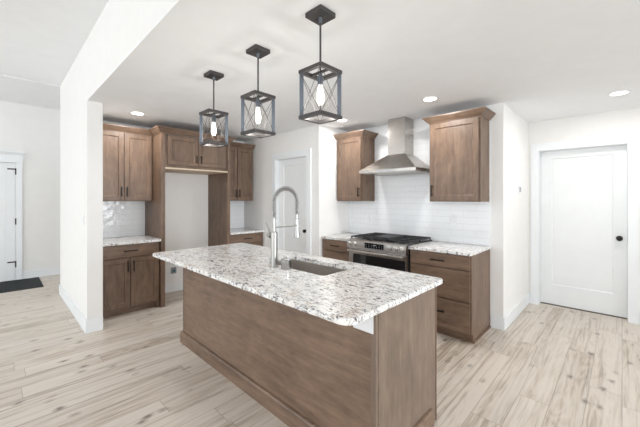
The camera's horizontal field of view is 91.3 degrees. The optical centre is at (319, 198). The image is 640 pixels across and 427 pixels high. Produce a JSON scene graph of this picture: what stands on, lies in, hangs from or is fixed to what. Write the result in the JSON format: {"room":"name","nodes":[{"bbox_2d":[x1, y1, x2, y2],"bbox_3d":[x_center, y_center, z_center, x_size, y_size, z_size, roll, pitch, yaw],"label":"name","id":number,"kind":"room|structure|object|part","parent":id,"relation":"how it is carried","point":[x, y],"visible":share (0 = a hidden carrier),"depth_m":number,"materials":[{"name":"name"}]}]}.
{"room":"kitchen","nodes":[
{"label":"kitchen","id":0,"kind":"room"},
{"bbox_2d":[0,101,59,281],"bbox_3d":[-6.216,-0.190,4.756,0.150,3.240,8.200,0,0,44],"label":"wall","id":1,"kind":"structure","parent":0,"point":[33,130],"depth_m":5.72,"materials":[{"name":"paint"}]},
{"bbox_2d":[0,150,26,281],"bbox_3d":[-5.657,0.299,5.154,0.100,2.262,1.208,0,0,44],"label":"door","id":2,"kind":"structure","parent":1,"relation":"in","point":[11,171],"depth_m":5.46,"materials":[{"name":"paint"}]},
{"bbox_2d":[22,267,59,278],"bbox_3d":[-4.309,1.360,6.610,0.015,0.140,2.882,0,0,44],"label":"baseboard","id":3,"kind":"structure","parent":1,"relation":"attached to","point":[56,270],"depth_m":5.75,"materials":[{"name":"paint"}]},
{"bbox_2d":[0,0,108,109],"bbox_3d":[-2.010,-1.762,0.691,11.850,0.135,8.200,0,0,44],"label":"ceiling","id":4,"kind":"structure","parent":0,"point":[41,40],"depth_m":3.44,"materials":[{"name":"paint"}]},
{"bbox_2d":[59,0,177,333],"bbox_3d":[-0.256,-0.200,1.268,10.130,3.260,0.155,0,0,44],"label":"wall","id":5,"kind":"structure","parent":0,"point":[122,25],"depth_m":3.40,"materials":[{"name":"paint"}]},
{"bbox_2d":[87,317,102,332],"bbox_3d":[-2.428,1.360,3.377,0.015,0.140,0.140,0,0,44],"label":"baseboard","id":6,"kind":"structure","parent":5,"relation":"attached to","point":[96,324],"depth_m":3.37,"materials":[{"name":"paint"}]},
{"bbox_2d":[103,121,243,283],"bbox_3d":[-1.946,0.190,5.268,0.120,2.480,3.249,0,0,44],"label":"wall","id":7,"kind":"structure","parent":0,"point":[186,195],"depth_m":4.96,"materials":[{"name":"paint"}]},
{"bbox_2d":[103,201,144,237],"bbox_3d":[-2.788,0.278,4.303,0.010,0.495,0.690,0,0,44],"label":"tile backsplash","id":8,"kind":"structure","parent":7,"relation":"attached to","point":[132,223],"depth_m":4.36,"materials":[{"name":"white tile"}]},
{"bbox_2d":[103,123,151,200],"bbox_3d":[-2.657,-0.459,4.177,0.374,0.977,0.690,0,0,44],"label":"upper cabinet","id":9,"kind":"object","parent":7,"relation":"attached to","point":[127,150],"visible":0.82,"depth_m":4.10,"materials":[{"name":"brown wood"}]},
{"bbox_3d":[-2.678,-0.423,3.963,0.020,0.879,0.326,0,0,44],"label":"door","id":10,"kind":"part","parent":9,"relation":"part of","materials":[{"name":"brown wood"}]},
{"bbox_3d":[-2.546,-0.911,4.069,0.064,0.072,0.690,0,0,44],"label":"crown moulding","id":11,"kind":"part","parent":9,"relation":"part of","materials":[{"name":"brown wood"}]},
{"bbox_3d":[-2.445,-0.423,4.205,0.020,0.879,0.326,0,0,44],"label":"door","id":12,"kind":"part","parent":9,"relation":"part of","materials":[{"name":"brown wood"}]},
{"bbox_2d":[169,265,177,275],"bbox_3d":[-2.253,1.105,4.826,0.052,0.150,0.130,0,0,44],"label":"water supply box","id":13,"kind":"object","parent":7,"relation":"attached to","point":[173,270],"visible":0.92,"depth_m":4.84,"materials":[{"name":"white plastic"}]},
{"bbox_2d":[165,281,182,292],"bbox_3d":[-2.188,1.360,4.920,0.015,0.140,0.915,0,0,44],"label":"baseboard","id":14,"kind":"structure","parent":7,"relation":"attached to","point":[174,286],"depth_m":4.83,"materials":[{"name":"paint"}]},
{"bbox_2d":[230,201,243,228],"bbox_3d":[-1.619,0.278,5.513,0.010,0.495,0.640,0,0,44],"label":"tile backsplash","id":15,"kind":"structure","parent":7,"relation":"attached to","point":[236,207],"depth_m":5.62,"materials":[{"name":"white tile"}]},
{"bbox_2d":[230,142,255,200],"bbox_3d":[-1.474,-0.459,5.401,0.374,0.977,0.684,0,0,44],"label":"upper cabinet","id":16,"kind":"object","parent":7,"relation":"attached to","point":[240,153],"visible":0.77,"depth_m":5.32,"materials":[{"name":"brown wood"}]},
{"bbox_3d":[-1.505,-0.423,5.178,0.020,0.879,0.291,0,0,44],"label":"door","id":17,"kind":"part","parent":16,"relation":"part of","materials":[{"name":"brown wood"}]},
{"bbox_3d":[-1.474,-0.911,5.401,0.374,0.072,0.684,0,0,44],"label":"crown moulding","id":18,"kind":"part","parent":16,"relation":"part of","materials":[{"name":"brown wood"}]},
{"bbox_3d":[-1.296,-0.423,5.394,0.020,0.879,0.291,0,0,44],"label":"door","id":19,"kind":"part","parent":16,"relation":"part of","materials":[{"name":"brown wood"}]},
{"bbox_2d":[244,125,324,256],"bbox_3d":[-0.664,0.190,5.119,1.930,2.480,0.120,0,0,44],"label":"wall","id":20,"kind":"structure","parent":0,"point":[258,211],"depth_m":4.97,"materials":[{"name":"paint"}]},
{"bbox_2d":[272,148,310,254],"bbox_3d":[-0.430,0.349,4.856,0.911,2.162,0.106,0,0,44],"label":"door","id":21,"kind":"structure","parent":20,"relation":"in","point":[293,171],"depth_m":4.88,"materials":[{"name":"paint"}]},
{"bbox_2d":[0,274,639,426],"bbox_3d":[-1.163,1.480,1.819,12.200,0.100,11.000,0,0,44],"label":"floor","id":22,"kind":"structure","parent":0,"point":[552,366],"depth_m":2.55,"materials":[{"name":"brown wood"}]},
{"bbox_2d":[0,277,43,292],"bbox_3d":[-5.145,1.424,5.052,0.860,0.012,0.955,0,0,44],"label":"door mat","id":23,"kind":"object","parent":22,"relation":"on","point":[29,283],"visible":1,"depth_m":5.18,"materials":[{"name":"grey fabric"}]},
{"bbox_2d":[103,242,159,318],"bbox_3d":[-2.558,0.993,4.081,0.638,0.874,0.690,0,0,44],"label":"base cabinet","id":24,"kind":"object","parent":22,"relation":"on","point":[131,273],"visible":0.81,"depth_m":3.89,"materials":[{"name":"brown wood"}]},
{"bbox_3d":[-2.477,1.032,3.769,0.020,0.601,0.326,0,0,44],"label":"door","id":25,"kind":"part","parent":24,"relation":"part of","materials":[{"name":"brown wood"}]},
{"bbox_3d":[-2.360,0.643,3.890,0.020,0.150,0.662,0,0,44],"label":"drawer","id":26,"kind":"part","parent":24,"relation":"part of","materials":[{"name":"brown wood"}]},
{"bbox_2d":[103,235,160,246],"bbox_3d":[-2.552,0.540,4.076,0.645,0.031,0.692,0,0,44],"label":"countertop","id":27,"kind":"structure","parent":24,"relation":"on","point":[114,241],"depth_m":3.99,"materials":[{"name":"white stone"}]},
{"bbox_3d":[-2.243,1.032,4.010,0.020,0.601,0.326,0,0,44],"label":"door","id":28,"kind":"part","parent":24,"relation":"part of","materials":[{"name":"brown wood"}]},
{"bbox_2d":[145,125,235,306],"bbox_3d":[-1.947,0.239,4.677,0.699,2.381,1.138,0,0,44],"label":"refrigerator surround","id":29,"kind":"object","parent":22,"relation":"on","point":[171,153],"visible":0.83,"depth_m":4.44,"materials":[{"name":"brown wood"}]},
{"bbox_3d":[-2.303,0.278,4.355,0.635,2.305,0.052,0,0,44],"label":"panel","id":30,"kind":"part","parent":29,"relation":"part of","materials":[{"name":"brown wood"}]},
{"bbox_3d":[-1.893,-0.662,4.337,0.020,0.395,0.416,0,0,44],"label":"door","id":31,"kind":"part","parent":29,"relation":"part of","materials":[{"name":"brown wood"}]},
{"bbox_3d":[-1.829,-0.913,4.562,0.369,0.076,1.138,0,0,44],"label":"crown moulding","id":32,"kind":"part","parent":29,"relation":"part of","materials":[{"name":"brown wood"}]},
{"bbox_3d":[-1.968,-0.415,4.702,0.635,0.020,0.913,0,0,44],"label":"rail","id":33,"kind":"part","parent":29,"relation":"part of","materials":[{"name":"brown wood"}]},
{"bbox_3d":[-1.599,-0.662,4.641,0.020,0.395,0.418,0,0,44],"label":"door","id":34,"kind":"part","parent":29,"relation":"part of","materials":[{"name":"brown wood"}]},
{"bbox_3d":[-1.635,0.278,5.046,0.635,2.305,0.045,0,0,44],"label":"panel","id":35,"kind":"part","parent":29,"relation":"part of","materials":[{"name":"brown wood"}]},
{"bbox_2d":[230,232,262,245],"bbox_3d":[-1.390,0.993,5.289,0.638,0.874,0.638,0,0,44],"label":"base cabinet","id":36,"kind":"object","parent":22,"relation":"on","point":[249,238],"visible":0.26,"depth_m":5.12,"materials":[{"name":"brown wood"}]},
{"bbox_2d":[230,228,264,234],"bbox_3d":[-1.384,0.540,5.284,0.645,0.031,0.644,0,0,44],"label":"countertop","id":37,"kind":"structure","parent":36,"relation":"on","point":[233,231],"depth_m":5.21,"materials":[{"name":"white stone"}]},
{"bbox_3d":[-1.085,1.032,5.209,0.020,0.601,0.300,0,0,44],"label":"door","id":38,"kind":"part","parent":36,"relation":"part of","materials":[{"name":"brown wood"}]},
{"bbox_2d":[180,268,436,426],"bbox_3d":[-0.303,0.993,2.581,2.329,0.874,0.739,0,0,44],"label":"kitchen island","id":39,"kind":"object","parent":22,"relation":"on","point":[306,369],"visible":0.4,"depth_m":1.90,"materials":[{"name":"brown wood"}]},
{"bbox_3d":[-1.351,0.993,3.128,0.020,0.874,0.032,0,0,44],"label":"corner post","id":40,"kind":"part","parent":39,"relation":"part of","materials":[{"name":"brown wood"}]},
{"bbox_2d":[153,243,442,325],"bbox_3d":[-0.410,0.540,2.555,2.450,0.031,1.005,0,0,44],"label":"island countertop","id":41,"kind":"structure","parent":39,"relation":"on","point":[354,295],"depth_m":2.03,"materials":[{"name":"white stone"}]},
{"bbox_2d":[266,186,299,267],"bbox_3d":[-0.293,0.211,2.517,0.116,0.628,0.294,0,0,44],"label":"kitchen faucet","id":42,"kind":"object","parent":41,"relation":"on","point":[273,235],"visible":1,"depth_m":2.42,"materials":[{"name":"silver metal"}]},
{"bbox_3d":[-0.385,0.242,2.446,0.083,0.128,0.049,0,0,44],"label":"lever","id":43,"kind":"part","parent":42,"relation":"part of","materials":[{"name":"silver metal"}]},
{"bbox_3d":[-0.262,0.219,2.514,0.042,0.018,0.247,0,0,44],"label":"docking arm","id":44,"kind":"part","parent":42,"relation":"part of","materials":[{"name":"silver metal"}]},
{"bbox_2d":[281,258,291,269],"bbox_3d":[-0.254,0.488,2.345,0.082,0.074,0.082,0,0,44],"label":"metal cup","id":45,"kind":"object","parent":41,"relation":"on","point":[286,263],"visible":1,"depth_m":2.31,"materials":[{"name":"silver metal"}]},
{"bbox_2d":[270,259,344,275],"bbox_3d":[-0.123,0.662,2.517,0.785,0.212,0.390,0,0,44],"label":"sink","id":46,"kind":"object","parent":41,"relation":"in","point":[322,270],"visible":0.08,"depth_m":2.70,"materials":[{"name":"silver metal"}]},
{"bbox_3d":[-0.341,1.373,2.542,2.329,0.113,0.629,0,0,44],"label":"trim","id":47,"kind":"part","parent":39,"relation":"part of","materials":[{"name":"brown wood"}]},
{"bbox_2d":[353,317,372,333],"bbox_3d":[0.218,0.618,1.586,0.125,0.100,0.008,0,0,44],"label":"panel","id":48,"kind":"object","parent":39,"relation":"attached to","point":[366,325],"visible":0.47,"depth_m":1.57,"materials":[{"name":"white plastic"}]},
{"bbox_3d":[0.283,0.993,1.561,0.033,0.874,0.052,0,0,44],"label":"corner post","id":49,"kind":"part","parent":39,"relation":"part of","materials":[{"name":"brown wood"}]},
{"bbox_3d":[0.524,0.993,1.801,0.011,0.874,0.635,0,0,44],"label":"panel","id":50,"kind":"part","parent":39,"relation":"part of","materials":[{"name":"brown wood"}]},
{"bbox_3d":[0.748,0.993,2.031,0.017,0.874,0.010,0,0,44],"label":"corner post","id":51,"kind":"part","parent":39,"relation":"part of","materials":[{"name":"brown wood"}]},
{"bbox_2d":[323,239,348,261],"bbox_3d":[0.414,0.993,4.478,0.508,0.874,0.653,0,0,44],"label":"base cabinet","id":52,"kind":"object","parent":22,"relation":"on","point":[333,249],"visible":0.27,"depth_m":4.27,"materials":[{"name":"brown wood"}]},
{"bbox_3d":[0.217,0.868,4.275,0.480,0.300,0.020,0,0,44],"label":"drawer","id":53,"kind":"part","parent":52,"relation":"part of","materials":[{"name":"brown wood"}]},
{"bbox_3d":[0.217,0.636,4.275,0.480,0.137,0.020,0,0,44],"label":"drawer","id":54,"kind":"part","parent":52,"relation":"part of","materials":[{"name":"brown wood"}]},
{"bbox_2d":[321,233,359,240],"bbox_3d":[0.416,0.540,4.478,0.513,0.031,0.639,0,0,44],"label":"countertop","id":55,"kind":"structure","parent":52,"relation":"on","point":[344,236],"depth_m":4.38,"materials":[{"name":"white stone"}]},
{"bbox_2d":[347,232,431,271],"bbox_3d":[0.870,0.951,3.977,0.836,0.959,0.704,0,0,44],"label":"gas range","id":56,"kind":"object","parent":22,"relation":"on","point":[384,250],"visible":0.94,"depth_m":3.76,"materials":[{"name":"silver metal"}]},
{"bbox_3d":[0.649,0.653,3.749,0.788,0.024,0.058,0,0,44],"label":"oven handle","id":57,"kind":"part","parent":56,"relation":"part of","materials":[{"name":"silver metal"}]},
{"bbox_3d":[0.675,0.571,3.775,0.828,0.119,0.072,0,0,44],"label":"control panel","id":58,"kind":"part","parent":56,"relation":"part of","materials":[{"name":"silver metal"}]},
{"bbox_3d":[0.684,0.911,3.785,0.820,0.557,0.045,0,0,44],"label":"oven door","id":59,"kind":"part","parent":56,"relation":"part of","materials":[{"name":"silver metal"}]},
{"bbox_2d":[355,237,431,245],"bbox_3d":[0.898,0.524,4.006,0.836,0.022,0.621,0,0,44],"label":"cooktop","id":60,"kind":"object","parent":56,"relation":"in","point":[382,240],"depth_m":3.77,"materials":[{"name":"black metal"}]},
{"bbox_2d":[410,249,490,343],"bbox_3d":[1.444,0.993,3.482,0.667,0.874,0.653,0,0,44],"label":"base cabinet","id":61,"kind":"object","parent":22,"relation":"on","point":[463,296],"visible":0.71,"depth_m":3.21,"materials":[{"name":"brown wood"}]},
{"bbox_3d":[1.243,0.868,3.283,0.627,0.300,0.020,0,0,44],"label":"drawer","id":62,"kind":"part","parent":61,"relation":"part of","materials":[{"name":"brown wood"}]},
{"bbox_3d":[1.243,0.636,3.283,0.627,0.137,0.020,0,0,44],"label":"drawer","id":63,"kind":"part","parent":61,"relation":"part of","materials":[{"name":"brown wood"}]},
{"bbox_2d":[408,241,490,255],"bbox_3d":[1.443,0.540,3.486,0.665,0.031,0.639,0,0,44],"label":"countertop","id":64,"kind":"structure","parent":61,"relation":"on","point":[432,246],"depth_m":3.38,"materials":[{"name":"white stone"}]},
{"bbox_3d":[1.243,1.182,3.283,0.627,0.302,0.020,0,0,44],"label":"drawer","id":65,"kind":"part","parent":61,"relation":"part of","materials":[{"name":"brown wood"}]},
{"bbox_3d":[1.471,1.420,3.510,0.667,0.020,0.547,0,0,44],"label":"shoe moulding","id":66,"kind":"part","parent":61,"relation":"part of","materials":[{"name":"brown wood"}]},
{"bbox_2d":[325,126,348,235],"bbox_3d":[0.223,0.190,4.735,0.120,2.480,0.560,0,0,44],"label":"wall","id":67,"kind":"structure","parent":0,"point":[336,212],"depth_m":4.61,"materials":[{"name":"paint"}]},
{"bbox_2d":[87,0,639,141],"bbox_3d":[1.413,-1.110,2.995,10.130,0.120,4.929,0,0,44],"label":"ceiling","id":68,"kind":"structure","parent":0,"point":[544,60],"depth_m":2.37,"materials":[{"name":"paint"}]},
{"bbox_2d":[129,111,145,115],"bbox_3d":[-2.237,-1.046,3.830,0.180,0.005,0.180,0,0,44],"label":"recessed light","id":69,"kind":"object","parent":68,"relation":"in","point":[130,112],"visible":1,"depth_m":3.83,"materials":[{"name":"white"}]},
{"bbox_2d":[199,70,228,147],"bbox_3d":[-0.892,-0.750,2.626,0.175,0.600,0.175,0,0,44],"label":"pendant light","id":70,"kind":"object","parent":68,"relation":"hanging from","point":[215,76],"visible":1,"depth_m":2.62,"materials":[{"name":"brown metal"}]},
{"bbox_3d":[-0.999,-0.587,2.624,0.023,0.274,0.008,0,0,-1],"label":"post","id":71,"kind":"part","parent":70,"relation":"part of","materials":[{"name":"grey metal"}]},
{"bbox_3d":[-0.892,-0.716,2.626,0.175,0.020,0.175,0,0,44],"label":"frame","id":72,"kind":"part","parent":70,"relation":"part of","materials":[{"name":"brown metal"}]},
{"bbox_3d":[-0.892,-0.589,2.626,0.045,0.115,0.045,0,0,44],"label":"bulb","id":73,"kind":"part","parent":70,"relation":"part of","materials":[{"name":"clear glass"}]},
{"bbox_3d":[-0.892,-0.460,2.626,0.175,0.020,0.175,0,0,44],"label":"frame","id":74,"kind":"part","parent":70,"relation":"part of","materials":[{"name":"brown metal"}]},
{"bbox_3d":[-0.785,-0.587,2.627,0.023,0.274,0.008,0,0,-1],"label":"post","id":75,"kind":"part","parent":70,"relation":"part of","materials":[{"name":"grey metal"}]},
{"bbox_2d":[240,44,275,137],"bbox_3d":[-0.436,-0.750,2.200,0.175,0.600,0.175,0,0,44],"label":"pendant light","id":76,"kind":"object","parent":68,"relation":"hanging from","point":[257,51],"visible":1,"depth_m":2.19,"materials":[{"name":"brown metal"}]},
{"bbox_3d":[-0.543,-0.587,2.198,0.023,0.274,0.008,0,0,-1],"label":"post","id":77,"kind":"part","parent":76,"relation":"part of","materials":[{"name":"grey metal"}]},
{"bbox_3d":[-0.436,-0.716,2.200,0.175,0.020,0.175,0,0,44],"label":"frame","id":78,"kind":"part","parent":76,"relation":"part of","materials":[{"name":"brown metal"}]},
{"bbox_2d":[255,98,260,106],"bbox_3d":[-0.436,-0.677,2.200,0.036,0.067,0.036,0,0,44],"label":"socket","id":79,"kind":"object","parent":76,"relation":"attached to","point":[258,104],"depth_m":2.19,"materials":[{"name":"grey metal"}]},
{"bbox_3d":[-0.436,-0.868,2.200,0.012,0.324,0.011,0,0,44],"label":"rod","id":80,"kind":"part","parent":76,"relation":"part of","materials":[{"name":"brown metal"}]},
{"bbox_3d":[-0.436,-0.589,2.200,0.045,0.115,0.045,0,0,44],"label":"bulb","id":81,"kind":"part","parent":76,"relation":"part of","materials":[{"name":"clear glass"}]},
{"bbox_3d":[-0.436,-0.460,2.200,0.175,0.020,0.175,0,0,44],"label":"frame","id":82,"kind":"part","parent":76,"relation":"part of","materials":[{"name":"brown metal"}]},
{"bbox_3d":[-0.329,-0.587,2.202,0.023,0.274,0.008,0,0,-1],"label":"post","id":83,"kind":"part","parent":76,"relation":"part of","materials":[{"name":"grey metal"}]},
{"bbox_2d":[299,4,341,123],"bbox_3d":[0.002,-0.750,1.767,0.175,0.600,0.175,0,0,44],"label":"pendant light","id":84,"kind":"object","parent":68,"relation":"hanging from","point":[320,15],"visible":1,"depth_m":1.76,"materials":[{"name":"brown metal"}]},
{"bbox_3d":[-0.104,-0.587,1.765,0.023,0.274,0.008,0,0,-1],"label":"post","id":85,"kind":"part","parent":84,"relation":"part of","materials":[{"name":"grey metal"}]},
{"bbox_3d":[0.002,-0.868,1.767,0.012,0.324,0.011,0,0,44],"label":"rod","id":86,"kind":"part","parent":84,"relation":"part of","materials":[{"name":"brown metal"}]},
{"bbox_3d":[0.002,-0.589,1.767,0.045,0.115,0.045,0,0,44],"label":"bulb","id":87,"kind":"part","parent":84,"relation":"part of","materials":[{"name":"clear glass"}]},
{"bbox_3d":[0.002,-0.716,1.767,0.175,0.020,0.175,0,0,44],"label":"frame","id":88,"kind":"part","parent":84,"relation":"part of","materials":[{"name":"brown metal"}]},
{"bbox_2d":[317,73,323,84],"bbox_3d":[0.002,-0.677,1.767,0.036,0.067,0.036,0,0,44],"label":"socket","id":89,"kind":"object","parent":84,"relation":"attached to","point":[318,78],"depth_m":1.75,"materials":[{"name":"grey metal"}]},
{"bbox_3d":[0.004,-0.583,1.651,0.004,0.266,0.004,0,0,44],"label":"post","id":90,"kind":"part","parent":84,"relation":"part of","materials":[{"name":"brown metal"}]},
{"bbox_3d":[0.002,-0.460,1.767,0.175,0.020,0.175,0,0,44],"label":"frame","id":91,"kind":"part","parent":84,"relation":"part of","materials":[{"name":"brown metal"}]},
{"bbox_3d":[0.109,-0.587,1.768,0.023,0.274,0.008,0,0,-1],"label":"post","id":92,"kind":"part","parent":84,"relation":"part of","materials":[{"name":"grey metal"}]},
{"bbox_2d":[421,96,438,101],"bbox_3d":[1.154,-1.046,3.279,0.180,0.005,0.180,0,0,44],"label":"recessed light","id":93,"kind":"object","parent":68,"relation":"in","point":[430,98],"visible":1,"depth_m":3.28,"materials":[{"name":"white plastic"}]},
{"bbox_2d":[607,90,631,96],"bbox_3d":[2.965,-1.046,3.100,0.180,0.005,0.180,0,0,44],"label":"recessed light","id":94,"kind":"object","parent":68,"relation":"in","point":[623,92],"visible":1,"depth_m":3.10,"materials":[{"name":"white"}]},
{"bbox_2d":[358,103,505,316],"bbox_3d":[1.229,0.190,4.236,2.260,2.480,0.120,0,0,44],"label":"wall","id":95,"kind":"structure","parent":0,"point":[498,122],"depth_m":3.45,"materials":[{"name":"paint"}]},
{"bbox_2d":[333,129,377,200],"bbox_3d":[0.504,-0.459,4.583,0.587,0.977,0.364,0,0,44],"label":"upper cabinet","id":96,"kind":"object","parent":95,"relation":"attached to","point":[355,152],"visible":0.99,"depth_m":4.46,"materials":[{"name":"brown wood"}]},
{"bbox_3d":[0.415,-0.423,4.491,0.431,0.879,0.020,0,0,44],"label":"door","id":97,"kind":"part","parent":96,"relation":"part of","materials":[{"name":"brown wood"}]},
{"bbox_3d":[0.504,-0.911,4.583,0.587,0.072,0.364,0,0,44],"label":"crown moulding","id":98,"kind":"part","parent":96,"relation":"part of","materials":[{"name":"brown wood"}]},
{"bbox_2d":[359,116,429,175],"bbox_3d":[0.975,-0.690,4.039,0.810,0.721,0.492,0,0,44],"label":"range hood","id":99,"kind":"object","parent":95,"relation":"attached to","point":[400,159],"visible":0.92,"depth_m":4.00,"materials":[{"name":"silver metal"}]},
{"bbox_2d":[349,105,490,245],"bbox_3d":[1.181,-0.262,4.191,2.010,1.574,0.010,0,0,44],"label":"tile backsplash","id":100,"kind":"structure","parent":95,"relation":"attached to","point":[402,205],"depth_m":4.09,"materials":[{"name":"white tile"}]},
{"bbox_2d":[422,106,495,201],"bbox_3d":[1.567,-0.459,3.556,0.683,0.977,0.364,0,0,44],"label":"upper cabinet","id":101,"kind":"object","parent":95,"relation":"attached to","point":[459,144],"visible":1,"depth_m":3.42,"materials":[{"name":"brown wood"}]},
{"bbox_3d":[1.478,-0.423,3.464,0.527,0.879,0.020,0,0,44],"label":"door","id":102,"kind":"part","parent":101,"relation":"part of","materials":[{"name":"brown wood"}]},
{"bbox_3d":[1.567,-0.911,3.556,0.683,0.072,0.364,0,0,44],"label":"crown moulding","id":103,"kind":"part","parent":101,"relation":"part of","materials":[{"name":"brown wood"}]},
{"bbox_2d":[490,315,504,330],"bbox_3d":[1.955,1.360,3.440,0.140,0.140,0.015,0,0,44],"label":"baseboard","id":104,"kind":"structure","parent":95,"relation":"attached to","point":[497,322],"depth_m":3.43,"materials":[{"name":"paint"}]},
{"bbox_2d":[506,105,527,313],"bbox_3d":[2.436,0.190,3.946,0.120,2.480,1.140,0,0,44],"label":"wall","id":105,"kind":"structure","parent":0,"point":[516,126],"depth_m":3.83,"materials":[{"name":"paint"}]},
{"bbox_2d":[504,293,528,329],"bbox_3d":[2.443,1.360,3.855,0.015,0.140,1.260,0,0,44],"label":"baseboard","id":106,"kind":"structure","parent":105,"relation":"attached to","point":[520,306],"depth_m":3.77,"materials":[{"name":"paint"}]},
{"bbox_2d":[528,107,639,311],"bbox_3d":[4.444,0.190,2.908,4.450,2.480,0.160,0,0,44],"label":"wall","id":107,"kind":"structure","parent":0,"point":[624,121],"depth_m":3.92,"materials":[{"name":"paint"}]},
{"bbox_2d":[541,302,626,318],"bbox_3d":[3.362,1.426,4.027,0.859,0.008,0.055,0,0,44],"label":"trim","id":108,"kind":"structure","parent":107,"relation":"attached to","point":[541,302],"depth_m":3.99,"materials":[{"name":"metal"}]},
{"bbox_2d":[531,133,638,323],"bbox_3d":[3.319,0.341,3.982,1.039,2.178,0.173,0,0,44],"label":"door","id":109,"kind":"structure","parent":107,"relation":"in","point":[585,202],"depth_m":3.98,"materials":[{"name":"paint"}]},
{"bbox_3d":[3.587,0.475,3.744,0.062,0.062,0.070,0,0,44],"label":"knob","id":110,"kind":"part","parent":109,"relation":"part of","materials":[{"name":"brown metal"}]}
]}

